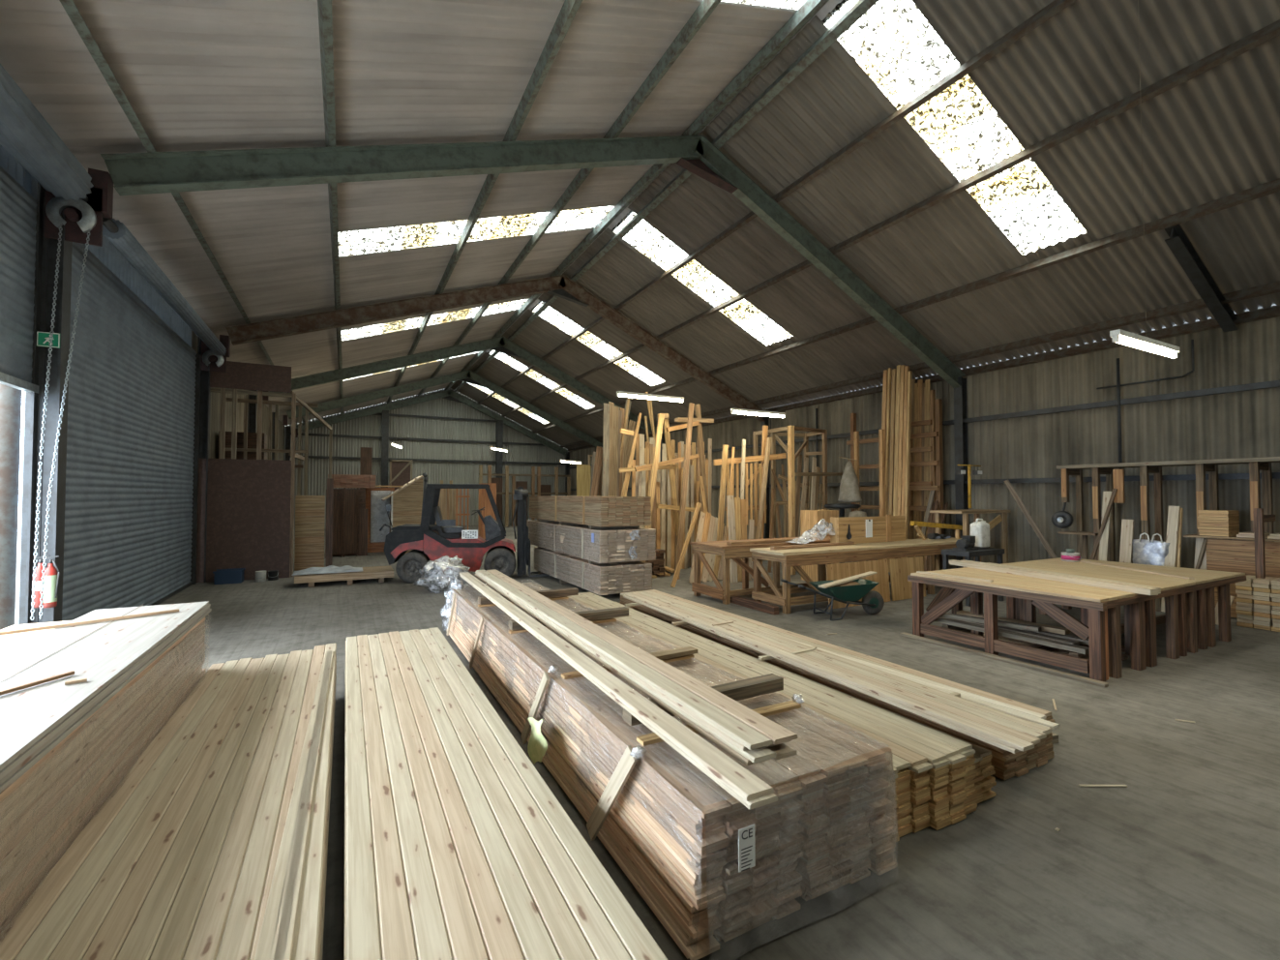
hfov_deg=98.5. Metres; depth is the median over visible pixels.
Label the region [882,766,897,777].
board
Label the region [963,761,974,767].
board
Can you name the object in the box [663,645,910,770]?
board
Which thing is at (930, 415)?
board
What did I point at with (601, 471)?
plank
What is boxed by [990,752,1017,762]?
board
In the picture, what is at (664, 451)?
plank
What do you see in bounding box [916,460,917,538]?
board
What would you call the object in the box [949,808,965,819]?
board
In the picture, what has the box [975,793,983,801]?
board
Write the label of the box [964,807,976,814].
board
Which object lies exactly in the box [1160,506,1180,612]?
leaning board
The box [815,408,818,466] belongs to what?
downpipe
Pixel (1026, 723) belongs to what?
board
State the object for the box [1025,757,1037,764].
board
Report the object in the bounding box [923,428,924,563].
board
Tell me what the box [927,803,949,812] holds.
board
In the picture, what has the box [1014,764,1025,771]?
board
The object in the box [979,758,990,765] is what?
board
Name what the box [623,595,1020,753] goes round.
board
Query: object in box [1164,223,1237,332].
brace
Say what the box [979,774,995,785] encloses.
board
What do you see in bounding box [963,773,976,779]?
board
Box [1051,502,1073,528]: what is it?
round fan
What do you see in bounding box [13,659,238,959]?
board
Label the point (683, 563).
plank
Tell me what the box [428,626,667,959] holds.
board
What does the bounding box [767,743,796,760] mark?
board
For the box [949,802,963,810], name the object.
board
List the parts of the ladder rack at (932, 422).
post, rail, rail, rail, post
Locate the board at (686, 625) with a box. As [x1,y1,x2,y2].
[620,599,1006,750]
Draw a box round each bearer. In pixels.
[477,587,578,604]
[508,606,628,629]
[537,518,557,521]
[559,521,580,524]
[588,525,639,529]
[588,560,639,564]
[623,673,783,725]
[649,646,697,659]
[942,624,971,640]
[1069,651,1089,671]
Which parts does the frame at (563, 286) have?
eave plate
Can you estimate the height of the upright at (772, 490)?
2.053 m
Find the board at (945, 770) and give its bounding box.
[928,768,949,776]
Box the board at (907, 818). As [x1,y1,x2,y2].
[896,814,911,824]
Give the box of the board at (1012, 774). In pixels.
[992,772,1014,779]
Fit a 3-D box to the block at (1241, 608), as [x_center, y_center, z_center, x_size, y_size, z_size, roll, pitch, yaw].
[8.851,1.842,8.000,0.500,0.053,0.158,1,-2,-28]
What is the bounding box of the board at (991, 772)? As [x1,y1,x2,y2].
[981,770,995,777]
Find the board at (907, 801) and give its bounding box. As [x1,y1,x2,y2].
[898,799,910,806]
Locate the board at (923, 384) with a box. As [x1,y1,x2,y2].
[921,383,924,560]
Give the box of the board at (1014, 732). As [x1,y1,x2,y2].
[631,592,1040,744]
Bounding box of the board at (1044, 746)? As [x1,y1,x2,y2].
[1036,744,1046,751]
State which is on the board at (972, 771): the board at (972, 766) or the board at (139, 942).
the board at (972, 766)
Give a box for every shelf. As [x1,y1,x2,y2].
[1056,456,1279,469]
[1155,597,1161,611]
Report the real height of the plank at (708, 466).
2.668 m
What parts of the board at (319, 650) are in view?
thin strip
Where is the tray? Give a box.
[808,578,879,601]
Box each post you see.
[16,390,25,624]
[326,477,333,565]
[381,410,388,487]
[495,419,503,477]
[1253,507,1275,578]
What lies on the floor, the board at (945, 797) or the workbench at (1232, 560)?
the workbench at (1232, 560)
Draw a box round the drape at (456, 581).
[439,574,463,631]
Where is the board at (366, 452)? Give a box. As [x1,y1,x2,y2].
[359,446,372,520]
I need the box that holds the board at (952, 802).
[949,795,966,804]
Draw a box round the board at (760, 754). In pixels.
[476,573,775,763]
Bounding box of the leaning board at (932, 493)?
[920,483,936,538]
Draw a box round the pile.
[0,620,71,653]
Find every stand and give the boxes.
[941,547,1004,606]
[955,464,982,507]
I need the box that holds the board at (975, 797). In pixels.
[963,796,977,804]
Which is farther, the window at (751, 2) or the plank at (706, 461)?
the plank at (706, 461)
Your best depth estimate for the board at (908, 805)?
3.07 m
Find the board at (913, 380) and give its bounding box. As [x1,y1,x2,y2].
[911,379,915,538]
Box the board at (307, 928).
[269,643,336,959]
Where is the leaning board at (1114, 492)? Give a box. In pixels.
[1089,488,1117,560]
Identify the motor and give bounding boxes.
[952,535,978,550]
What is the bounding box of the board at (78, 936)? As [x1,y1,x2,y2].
[47,657,252,959]
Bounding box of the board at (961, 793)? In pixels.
[948,790,966,800]
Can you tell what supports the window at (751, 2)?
attached to the ceiling
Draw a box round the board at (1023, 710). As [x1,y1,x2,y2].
[783,636,1046,718]
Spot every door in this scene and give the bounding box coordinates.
[0,165,49,624]
[61,241,200,621]
[325,489,342,558]
[342,487,357,557]
[388,459,413,502]
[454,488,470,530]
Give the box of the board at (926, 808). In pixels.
[910,805,928,815]
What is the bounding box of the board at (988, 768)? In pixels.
[981,765,993,773]
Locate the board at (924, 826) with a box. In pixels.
[912,823,929,832]
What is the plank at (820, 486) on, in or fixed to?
on the floor
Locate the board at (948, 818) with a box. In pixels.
[929,815,951,826]
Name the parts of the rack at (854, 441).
post, post, post, rail, rail, rail, rail, post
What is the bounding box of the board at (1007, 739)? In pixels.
[625,593,1034,751]
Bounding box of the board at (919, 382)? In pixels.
[917,379,922,538]
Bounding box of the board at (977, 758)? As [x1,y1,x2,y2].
[974,753,982,763]
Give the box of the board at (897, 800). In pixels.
[891,798,899,805]
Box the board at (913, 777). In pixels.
[910,771,928,779]
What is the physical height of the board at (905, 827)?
0.022 m
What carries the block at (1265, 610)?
on the block at (1256, 613)
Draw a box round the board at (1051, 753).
[1045,750,1054,756]
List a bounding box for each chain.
[29,222,62,620]
[38,228,90,619]
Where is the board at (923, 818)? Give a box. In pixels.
[910,814,929,825]
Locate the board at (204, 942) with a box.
[182,650,301,959]
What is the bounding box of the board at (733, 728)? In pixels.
[476,569,772,749]
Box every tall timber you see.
[878,369,888,560]
[884,367,892,559]
[887,368,896,571]
[893,364,901,515]
[896,364,905,515]
[900,365,909,558]
[904,370,912,538]
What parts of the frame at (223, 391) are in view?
rail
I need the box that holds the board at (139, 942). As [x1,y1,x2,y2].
[115,654,277,959]
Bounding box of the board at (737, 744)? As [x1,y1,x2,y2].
[475,571,749,750]
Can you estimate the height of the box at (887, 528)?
0.525 m
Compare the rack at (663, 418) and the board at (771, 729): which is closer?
the board at (771, 729)
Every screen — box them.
[294,495,325,570]
[357,508,367,555]
[435,479,458,526]
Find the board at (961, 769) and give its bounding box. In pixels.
[948,766,965,775]
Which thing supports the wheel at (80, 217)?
attached to the frame at (150, 172)
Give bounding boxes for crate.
[212,567,245,584]
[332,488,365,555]
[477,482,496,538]
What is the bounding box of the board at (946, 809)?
[928,806,949,816]
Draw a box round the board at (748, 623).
[642,590,1046,719]
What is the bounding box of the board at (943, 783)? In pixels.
[928,779,949,788]
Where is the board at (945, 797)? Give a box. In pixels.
[927,794,950,804]
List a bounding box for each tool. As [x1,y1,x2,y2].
[927,533,941,538]
[939,534,951,538]
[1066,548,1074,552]
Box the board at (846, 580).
[818,570,877,588]
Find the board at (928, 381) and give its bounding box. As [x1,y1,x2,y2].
[924,379,930,537]
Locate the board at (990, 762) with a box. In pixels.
[980,761,991,768]
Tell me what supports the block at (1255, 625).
on the floor
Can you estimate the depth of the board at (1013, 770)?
3.67 m
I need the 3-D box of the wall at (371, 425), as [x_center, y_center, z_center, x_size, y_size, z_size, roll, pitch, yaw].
[-11.922,-1.463,33.244,16.100,8.465,0.044,1,-2,-28]
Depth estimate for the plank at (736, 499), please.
12.13 m
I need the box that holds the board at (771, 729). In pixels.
[486,569,797,744]
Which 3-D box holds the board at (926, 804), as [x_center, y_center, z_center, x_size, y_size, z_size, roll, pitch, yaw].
[0.199,1.915,5.715,0.130,0.022,5.900,1,-2,-28]
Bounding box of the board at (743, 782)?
[459,571,773,801]
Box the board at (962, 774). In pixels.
[948,771,966,780]
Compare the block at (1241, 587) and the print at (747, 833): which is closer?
the print at (747, 833)
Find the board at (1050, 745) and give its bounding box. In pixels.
[1045,743,1053,748]
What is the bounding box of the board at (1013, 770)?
[993,768,1014,775]
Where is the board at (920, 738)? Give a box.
[578,592,959,757]
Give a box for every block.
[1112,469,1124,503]
[1235,581,1252,586]
[1235,585,1253,591]
[1235,589,1253,595]
[1235,605,1253,611]
[1235,609,1253,615]
[1236,596,1254,602]
[1236,601,1253,607]
[1236,617,1253,624]
[1236,621,1253,627]
[1237,593,1252,598]
[1237,613,1253,619]
[1244,574,1255,582]
[1251,582,1271,588]
[1252,576,1279,584]
[1252,591,1271,596]
[1252,595,1272,600]
[1252,620,1273,625]
[1253,587,1271,593]
[1253,599,1271,605]
[1253,603,1272,609]
[1253,607,1271,613]
[1253,611,1272,618]
[1253,616,1272,622]
[1253,624,1273,629]
[1270,578,1279,585]
[1270,593,1279,597]
[1270,600,1279,606]
[1271,584,1279,590]
[1271,589,1279,594]
[1271,596,1279,601]
[1271,609,1279,615]
[1271,614,1279,619]
[1271,625,1279,631]
[1272,605,1279,610]
[1272,618,1279,623]
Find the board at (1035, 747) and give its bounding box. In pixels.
[1026,745,1038,753]
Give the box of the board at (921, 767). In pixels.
[906,761,932,773]
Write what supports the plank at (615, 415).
on the floor
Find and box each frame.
[25,135,969,624]
[197,274,771,582]
[210,387,332,576]
[247,335,665,461]
[271,369,602,460]
[285,388,569,496]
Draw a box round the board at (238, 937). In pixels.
[215,649,313,959]
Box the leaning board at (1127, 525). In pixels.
[1119,519,1134,563]
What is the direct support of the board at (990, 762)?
on the board at (988, 768)
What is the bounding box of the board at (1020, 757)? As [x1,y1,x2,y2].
[1014,752,1026,760]
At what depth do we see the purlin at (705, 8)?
8.43 m
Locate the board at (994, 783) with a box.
[982,780,996,789]
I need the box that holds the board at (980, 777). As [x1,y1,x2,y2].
[973,773,983,782]
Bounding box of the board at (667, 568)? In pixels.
[664,565,674,572]
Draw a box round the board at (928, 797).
[910,795,930,804]
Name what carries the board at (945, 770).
on the board at (942, 775)
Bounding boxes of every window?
[338,206,614,256]
[341,298,527,341]
[342,351,478,381]
[467,382,548,423]
[488,349,595,409]
[531,301,665,386]
[611,210,793,345]
[720,0,806,9]
[821,0,1087,255]
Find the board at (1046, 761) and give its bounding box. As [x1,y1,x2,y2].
[1036,759,1047,767]
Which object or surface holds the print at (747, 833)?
attached to the pack at (706, 864)
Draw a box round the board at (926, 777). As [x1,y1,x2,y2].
[910,773,929,784]
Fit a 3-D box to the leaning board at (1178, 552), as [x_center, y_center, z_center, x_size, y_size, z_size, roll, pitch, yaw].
[8.654,1.291,8.872,0.292,1.680,0.052,1,-2,-25]
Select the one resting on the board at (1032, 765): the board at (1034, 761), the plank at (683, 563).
the board at (1034, 761)
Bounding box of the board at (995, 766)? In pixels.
[990,763,1015,773]
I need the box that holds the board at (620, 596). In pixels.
[620,595,689,624]
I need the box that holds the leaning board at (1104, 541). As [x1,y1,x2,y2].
[1098,491,1111,561]
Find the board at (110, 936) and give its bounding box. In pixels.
[81,656,264,959]
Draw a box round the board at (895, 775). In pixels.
[886,773,897,780]
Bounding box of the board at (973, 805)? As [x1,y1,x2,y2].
[963,803,977,811]
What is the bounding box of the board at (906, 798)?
[899,795,911,803]
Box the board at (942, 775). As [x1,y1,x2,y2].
[927,772,948,779]
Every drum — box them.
[0,63,93,202]
[102,217,226,356]
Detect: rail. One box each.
[290,432,545,446]
[302,455,565,464]
[372,413,496,421]
[567,380,1279,468]
[570,472,1279,490]
[712,595,778,615]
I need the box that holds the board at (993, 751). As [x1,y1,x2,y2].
[620,602,1012,756]
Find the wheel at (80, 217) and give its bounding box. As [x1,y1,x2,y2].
[44,187,103,246]
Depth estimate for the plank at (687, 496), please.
14.28 m
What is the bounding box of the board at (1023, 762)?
[1015,760,1026,768]
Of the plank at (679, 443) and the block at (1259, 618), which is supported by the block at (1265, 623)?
the block at (1259, 618)
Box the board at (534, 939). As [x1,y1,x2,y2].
[398,630,561,959]
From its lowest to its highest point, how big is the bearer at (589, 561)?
0.066 m
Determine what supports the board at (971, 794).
on the board at (975, 797)
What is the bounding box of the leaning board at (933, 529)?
[925,499,938,571]
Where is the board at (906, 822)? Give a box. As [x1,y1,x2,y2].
[898,819,910,827]
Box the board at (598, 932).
[418,628,631,959]
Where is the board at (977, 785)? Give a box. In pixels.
[974,780,983,789]
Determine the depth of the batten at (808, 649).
4.93 m
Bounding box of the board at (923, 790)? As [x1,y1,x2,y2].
[910,786,930,796]
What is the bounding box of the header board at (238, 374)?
[209,360,291,392]
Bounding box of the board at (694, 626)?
[619,597,805,670]
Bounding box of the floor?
[158,524,1279,959]
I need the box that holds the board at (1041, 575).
[949,559,1158,595]
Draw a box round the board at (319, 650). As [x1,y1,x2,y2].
[249,644,330,959]
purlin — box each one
[59,0,305,422]
[317,0,343,415]
[386,0,582,403]
[417,0,720,396]
[445,0,829,389]
[453,0,879,391]
[477,0,1076,404]
[501,19,1279,416]
[532,178,1279,433]
[560,280,1279,446]
[566,305,1279,451]
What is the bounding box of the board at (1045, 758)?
[1036,755,1047,763]
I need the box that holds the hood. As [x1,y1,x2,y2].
[390,523,461,537]
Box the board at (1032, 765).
[1025,763,1036,769]
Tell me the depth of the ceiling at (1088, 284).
9.86 m
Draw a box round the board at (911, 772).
[906,768,929,775]
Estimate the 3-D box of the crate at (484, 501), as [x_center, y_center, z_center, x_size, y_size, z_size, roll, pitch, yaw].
[-5.529,1.273,19.974,0.520,2.300,0.500,1,-2,-28]
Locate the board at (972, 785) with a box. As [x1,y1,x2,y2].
[963,783,974,790]
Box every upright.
[767,488,774,572]
[771,468,798,536]
[775,503,782,570]
[782,479,787,537]
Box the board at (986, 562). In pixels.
[985,562,1132,583]
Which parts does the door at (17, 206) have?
rail, guide rail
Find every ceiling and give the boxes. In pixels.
[0,0,798,378]
[266,352,476,416]
[278,382,449,424]
[283,380,339,392]
[450,380,584,448]
[468,352,603,442]
[501,309,695,434]
[537,227,832,417]
[544,421,591,446]
[587,406,643,434]
[627,15,1096,389]
[652,381,722,419]
[767,335,861,395]
[912,0,1279,329]
[1023,233,1160,342]
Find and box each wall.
[0,144,284,460]
[195,458,291,583]
[284,386,567,530]
[569,304,1279,595]
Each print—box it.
[462,531,476,537]
[742,828,752,838]
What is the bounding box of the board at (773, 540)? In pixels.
[726,537,812,544]
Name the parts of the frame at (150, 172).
eave plate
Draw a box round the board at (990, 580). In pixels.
[916,570,993,582]
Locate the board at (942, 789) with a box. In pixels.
[929,786,947,796]
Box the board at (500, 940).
[388,630,525,959]
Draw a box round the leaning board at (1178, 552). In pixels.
[1175,507,1183,566]
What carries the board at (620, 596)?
on the board at (694, 626)
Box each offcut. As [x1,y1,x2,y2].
[64,677,87,684]
[934,617,1089,654]
[939,612,1041,631]
[955,619,1079,645]
[956,610,1070,634]
[982,631,1071,654]
[1014,627,1088,645]
[1051,732,1058,743]
[1081,645,1128,660]
[1215,595,1234,624]
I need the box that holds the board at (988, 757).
[979,754,992,762]
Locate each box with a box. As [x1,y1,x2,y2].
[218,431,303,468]
[800,509,838,581]
[830,514,905,543]
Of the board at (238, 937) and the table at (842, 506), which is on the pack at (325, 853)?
the board at (238, 937)
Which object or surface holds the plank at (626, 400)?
on the floor
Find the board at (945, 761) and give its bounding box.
[926,758,950,769]
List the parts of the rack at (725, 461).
post, rail, rail, post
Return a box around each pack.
[317,654,336,959]
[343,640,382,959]
[446,579,897,959]
[526,519,655,563]
[529,496,651,526]
[533,547,652,595]
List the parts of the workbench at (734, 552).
leg, leg, leg, leg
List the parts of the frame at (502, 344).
eave plate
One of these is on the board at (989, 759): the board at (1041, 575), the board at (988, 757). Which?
the board at (988, 757)
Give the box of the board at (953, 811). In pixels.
[948,804,963,814]
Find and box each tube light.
[389,390,402,447]
[489,357,507,451]
[559,459,581,463]
[616,390,684,402]
[730,269,785,417]
[1109,0,1179,358]
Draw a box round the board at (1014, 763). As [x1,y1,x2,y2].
[990,759,1017,770]
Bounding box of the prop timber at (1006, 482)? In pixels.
[1003,479,1057,558]
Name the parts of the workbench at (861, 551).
leg, leg, leg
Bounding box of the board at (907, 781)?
[896,778,910,786]
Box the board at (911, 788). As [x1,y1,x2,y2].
[909,783,928,791]
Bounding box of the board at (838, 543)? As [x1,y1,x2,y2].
[770,541,854,549]
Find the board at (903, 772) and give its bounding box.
[896,768,910,777]
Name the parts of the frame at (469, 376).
eave plate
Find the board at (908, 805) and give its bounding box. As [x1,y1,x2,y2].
[896,803,912,812]
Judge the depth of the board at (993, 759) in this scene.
3.68 m
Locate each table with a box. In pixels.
[823,503,860,563]
[1057,530,1098,559]
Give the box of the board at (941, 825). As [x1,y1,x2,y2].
[929,820,951,830]
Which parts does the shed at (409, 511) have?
corner trim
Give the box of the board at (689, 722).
[474,573,770,765]
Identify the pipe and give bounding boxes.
[1116,357,1122,469]
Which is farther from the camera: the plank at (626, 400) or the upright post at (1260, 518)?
the plank at (626, 400)
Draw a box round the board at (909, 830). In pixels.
[897,828,912,836]
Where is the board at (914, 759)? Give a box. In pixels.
[566,595,926,766]
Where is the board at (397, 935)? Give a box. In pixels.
[357,634,417,959]
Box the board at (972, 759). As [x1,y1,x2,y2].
[964,756,975,764]
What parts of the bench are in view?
leg, leg, leg, leg, leg, leg, leg, leg, edge rail, leg, leg, leg, leg, leg, leg, leg, leg, leg, leg, leg, leg, leg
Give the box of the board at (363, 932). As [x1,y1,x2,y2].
[346,636,382,959]
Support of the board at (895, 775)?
on the board
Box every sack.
[837,456,862,502]
[848,509,866,562]
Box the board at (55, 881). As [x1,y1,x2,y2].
[0,662,224,959]
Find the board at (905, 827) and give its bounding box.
[896,823,912,833]
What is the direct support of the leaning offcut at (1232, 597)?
on the floor
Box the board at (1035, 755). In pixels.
[1025,752,1038,760]
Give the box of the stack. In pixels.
[0,600,211,939]
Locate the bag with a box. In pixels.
[1131,532,1169,565]
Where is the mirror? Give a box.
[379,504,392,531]
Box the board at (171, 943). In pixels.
[148,653,289,959]
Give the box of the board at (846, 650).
[649,589,1051,715]
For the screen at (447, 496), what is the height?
2.400 m
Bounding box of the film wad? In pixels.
[413,555,473,593]
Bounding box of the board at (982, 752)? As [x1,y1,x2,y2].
[616,601,991,757]
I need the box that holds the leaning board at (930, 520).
[923,500,934,571]
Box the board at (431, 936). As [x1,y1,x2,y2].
[367,633,453,959]
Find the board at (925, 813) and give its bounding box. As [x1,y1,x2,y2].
[910,809,928,819]
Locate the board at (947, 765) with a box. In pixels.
[929,764,949,773]
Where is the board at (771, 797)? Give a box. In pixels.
[459,574,777,809]
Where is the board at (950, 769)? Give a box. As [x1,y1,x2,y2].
[948,764,963,771]
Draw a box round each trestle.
[914,524,959,539]
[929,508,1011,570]
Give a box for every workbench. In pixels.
[690,535,843,604]
[749,536,981,613]
[1183,534,1279,617]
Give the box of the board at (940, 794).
[930,790,947,800]
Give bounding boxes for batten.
[0,608,178,635]
[0,670,74,695]
[620,397,629,461]
[620,412,641,496]
[623,421,640,496]
[625,602,641,606]
[644,416,649,442]
[645,391,653,435]
[649,399,655,440]
[671,621,688,625]
[712,621,733,625]
[758,646,816,660]
[791,647,815,654]
[899,631,1108,687]
[950,691,960,697]
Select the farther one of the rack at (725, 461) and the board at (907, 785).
the rack at (725, 461)
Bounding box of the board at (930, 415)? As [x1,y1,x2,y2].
[929,415,930,492]
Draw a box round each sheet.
[576,463,590,496]
[825,559,890,609]
[889,556,925,600]
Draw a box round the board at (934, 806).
[927,800,949,808]
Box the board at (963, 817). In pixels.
[950,813,966,824]
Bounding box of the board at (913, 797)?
[910,791,930,801]
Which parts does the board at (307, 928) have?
thin strip, thin strip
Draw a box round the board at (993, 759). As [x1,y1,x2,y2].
[990,756,1014,765]
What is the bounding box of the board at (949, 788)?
[947,783,965,792]
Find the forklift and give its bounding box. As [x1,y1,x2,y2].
[379,472,549,583]
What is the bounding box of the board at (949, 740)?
[582,592,972,752]
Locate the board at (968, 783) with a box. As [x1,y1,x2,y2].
[965,779,975,786]
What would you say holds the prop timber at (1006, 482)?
on the floor
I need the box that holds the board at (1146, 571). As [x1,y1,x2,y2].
[1079,560,1194,579]
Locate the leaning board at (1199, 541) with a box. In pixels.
[1193,536,1208,569]
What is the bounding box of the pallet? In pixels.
[294,565,393,587]
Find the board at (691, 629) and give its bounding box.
[620,600,1009,753]
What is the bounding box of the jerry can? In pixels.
[969,518,989,548]
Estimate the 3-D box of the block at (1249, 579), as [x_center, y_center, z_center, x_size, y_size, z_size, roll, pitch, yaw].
[8.852,1.436,8.012,0.500,0.053,0.158,1,-2,-28]
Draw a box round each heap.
[787,518,834,543]
[830,579,860,587]
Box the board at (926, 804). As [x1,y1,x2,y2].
[911,802,928,811]
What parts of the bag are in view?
handle, handle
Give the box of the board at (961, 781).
[947,777,966,788]
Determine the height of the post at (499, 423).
6.529 m
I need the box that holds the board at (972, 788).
[965,786,975,794]
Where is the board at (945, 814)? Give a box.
[927,810,949,821]
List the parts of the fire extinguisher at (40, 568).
handle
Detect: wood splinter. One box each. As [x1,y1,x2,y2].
[1078,784,1127,786]
[1175,718,1194,722]
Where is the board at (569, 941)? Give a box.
[409,628,596,959]
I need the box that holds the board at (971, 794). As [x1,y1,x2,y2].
[964,790,978,801]
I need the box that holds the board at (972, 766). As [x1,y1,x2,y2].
[964,764,975,772]
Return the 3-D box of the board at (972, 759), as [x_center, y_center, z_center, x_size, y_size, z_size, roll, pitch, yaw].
[0.564,1.739,5.877,0.130,0.022,5.900,1,-2,-28]
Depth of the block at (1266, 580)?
7.77 m
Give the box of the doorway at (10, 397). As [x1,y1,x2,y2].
[0,383,22,629]
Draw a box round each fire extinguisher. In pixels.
[31,555,50,607]
[42,555,59,607]
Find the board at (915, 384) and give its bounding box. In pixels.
[914,383,917,557]
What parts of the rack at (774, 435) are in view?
post, rail, post, rail, post, post, rail, rail, post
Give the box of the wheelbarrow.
[780,578,884,620]
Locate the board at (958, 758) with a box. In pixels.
[946,753,966,764]
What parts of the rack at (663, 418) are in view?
rail, rail, leg, rail, leg, rail, rail, leg, leg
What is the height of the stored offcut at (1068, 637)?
0.050 m
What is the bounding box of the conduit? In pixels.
[1096,339,1194,389]
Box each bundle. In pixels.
[327,474,375,488]
[645,548,665,576]
[1197,509,1239,536]
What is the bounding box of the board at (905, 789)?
[895,786,910,794]
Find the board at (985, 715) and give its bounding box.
[637,591,1046,739]
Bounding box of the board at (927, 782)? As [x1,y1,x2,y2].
[910,778,930,788]
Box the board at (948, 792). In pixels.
[947,787,964,795]
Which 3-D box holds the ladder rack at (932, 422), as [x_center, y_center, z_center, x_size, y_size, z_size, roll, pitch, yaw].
[6.974,-0.009,13.684,0.140,4.535,0.708,1,-2,-28]
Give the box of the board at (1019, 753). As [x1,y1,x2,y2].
[1014,750,1026,755]
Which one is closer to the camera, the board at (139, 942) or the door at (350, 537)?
the board at (139, 942)
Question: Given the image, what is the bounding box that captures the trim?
[450,0,846,386]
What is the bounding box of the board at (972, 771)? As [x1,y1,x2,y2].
[962,768,976,777]
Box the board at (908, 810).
[895,807,912,816]
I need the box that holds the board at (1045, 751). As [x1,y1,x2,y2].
[1036,748,1048,756]
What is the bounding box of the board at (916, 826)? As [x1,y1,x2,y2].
[909,819,929,829]
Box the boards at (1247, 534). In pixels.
[1236,531,1270,537]
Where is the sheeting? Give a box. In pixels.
[291,565,362,575]
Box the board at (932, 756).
[570,595,946,763]
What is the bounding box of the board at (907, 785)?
[895,782,910,791]
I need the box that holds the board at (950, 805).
[948,800,964,806]
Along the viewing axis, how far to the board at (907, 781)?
3.07 m
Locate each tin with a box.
[255,570,266,581]
[267,569,278,580]
[1061,551,1081,562]
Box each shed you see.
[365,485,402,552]
[381,475,423,553]
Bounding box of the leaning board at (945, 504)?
[924,502,948,590]
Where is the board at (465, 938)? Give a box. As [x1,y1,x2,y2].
[378,632,489,959]
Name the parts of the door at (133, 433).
rail, guide rail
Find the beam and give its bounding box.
[910,520,962,529]
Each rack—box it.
[478,464,570,526]
[618,402,714,579]
[713,425,786,564]
[753,425,843,574]
[846,398,944,534]
[908,389,936,570]
[1056,456,1279,576]
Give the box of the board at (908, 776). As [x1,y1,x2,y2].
[896,773,911,783]
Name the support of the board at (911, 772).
on the board at (913, 777)
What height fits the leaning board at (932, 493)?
2.701 m
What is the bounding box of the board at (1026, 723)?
[643,591,1051,734]
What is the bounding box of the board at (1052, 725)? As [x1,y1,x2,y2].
[852,659,1059,729]
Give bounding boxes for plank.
[589,451,599,496]
[590,446,602,496]
[598,446,602,496]
[601,402,609,496]
[608,401,614,496]
[611,406,618,496]
[616,410,622,496]
[619,407,625,496]
[622,416,628,486]
[624,399,631,416]
[624,419,635,477]
[631,459,635,496]
[635,433,639,478]
[635,465,638,496]
[638,478,641,527]
[639,433,644,478]
[641,463,645,527]
[644,447,649,496]
[645,441,649,464]
[649,437,654,446]
[649,444,653,522]
[651,484,655,529]
[655,447,660,481]
[655,481,660,549]
[659,469,661,535]
[660,480,665,570]
[661,443,666,490]
[665,441,671,565]
[665,457,667,551]
[666,469,671,567]
[670,463,675,568]
[670,502,701,587]
[671,439,675,455]
[672,455,675,565]
[675,455,678,554]
[678,442,681,517]
[679,441,684,468]
[680,468,684,568]
[684,473,688,568]
[687,450,690,566]
[688,510,705,583]
[689,473,690,565]
[690,464,694,567]
[691,442,695,538]
[694,480,699,541]
[696,435,700,520]
[698,476,707,512]
[699,486,703,514]
[700,511,711,580]
[701,515,715,582]
[705,459,708,498]
[707,517,717,581]
[708,438,712,513]
[708,466,709,509]
[712,523,724,580]
[716,526,726,579]
[726,446,734,539]
[726,495,738,582]
[734,497,742,581]
[740,439,745,499]
[740,499,746,539]
[747,519,754,580]
[751,436,771,578]
[781,464,788,536]
[795,454,802,570]
[796,456,808,571]
[807,476,811,509]
[810,456,816,509]
[814,466,820,509]
[818,482,822,509]
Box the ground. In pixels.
[15,532,19,625]
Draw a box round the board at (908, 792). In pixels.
[897,790,911,799]
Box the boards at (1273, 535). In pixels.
[1267,533,1279,538]
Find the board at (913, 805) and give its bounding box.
[909,800,927,807]
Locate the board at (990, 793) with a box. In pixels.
[982,789,996,801]
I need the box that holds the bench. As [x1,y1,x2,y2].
[907,557,1246,682]
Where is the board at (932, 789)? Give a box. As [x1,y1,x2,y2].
[929,783,947,791]
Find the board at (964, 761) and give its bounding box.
[949,760,965,768]
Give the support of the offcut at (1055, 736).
on the floor
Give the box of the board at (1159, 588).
[962,560,1160,593]
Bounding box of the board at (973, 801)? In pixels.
[963,800,976,806]
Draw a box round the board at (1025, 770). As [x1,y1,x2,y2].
[1014,767,1028,776]
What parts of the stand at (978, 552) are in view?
leg, leg, leg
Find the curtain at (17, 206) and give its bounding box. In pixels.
[0,165,37,383]
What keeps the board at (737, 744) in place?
on the board at (760, 754)
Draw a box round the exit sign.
[36,330,59,348]
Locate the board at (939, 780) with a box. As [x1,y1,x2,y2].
[929,774,949,784]
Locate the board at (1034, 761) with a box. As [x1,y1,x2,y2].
[1025,760,1036,767]
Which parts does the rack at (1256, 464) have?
post, post, post, post, post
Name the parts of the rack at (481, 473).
post, post, post, post, rail, post, post, post, post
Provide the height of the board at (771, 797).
0.020 m
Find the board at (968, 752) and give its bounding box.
[959,748,975,756]
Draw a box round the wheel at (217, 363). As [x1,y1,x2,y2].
[200,341,226,372]

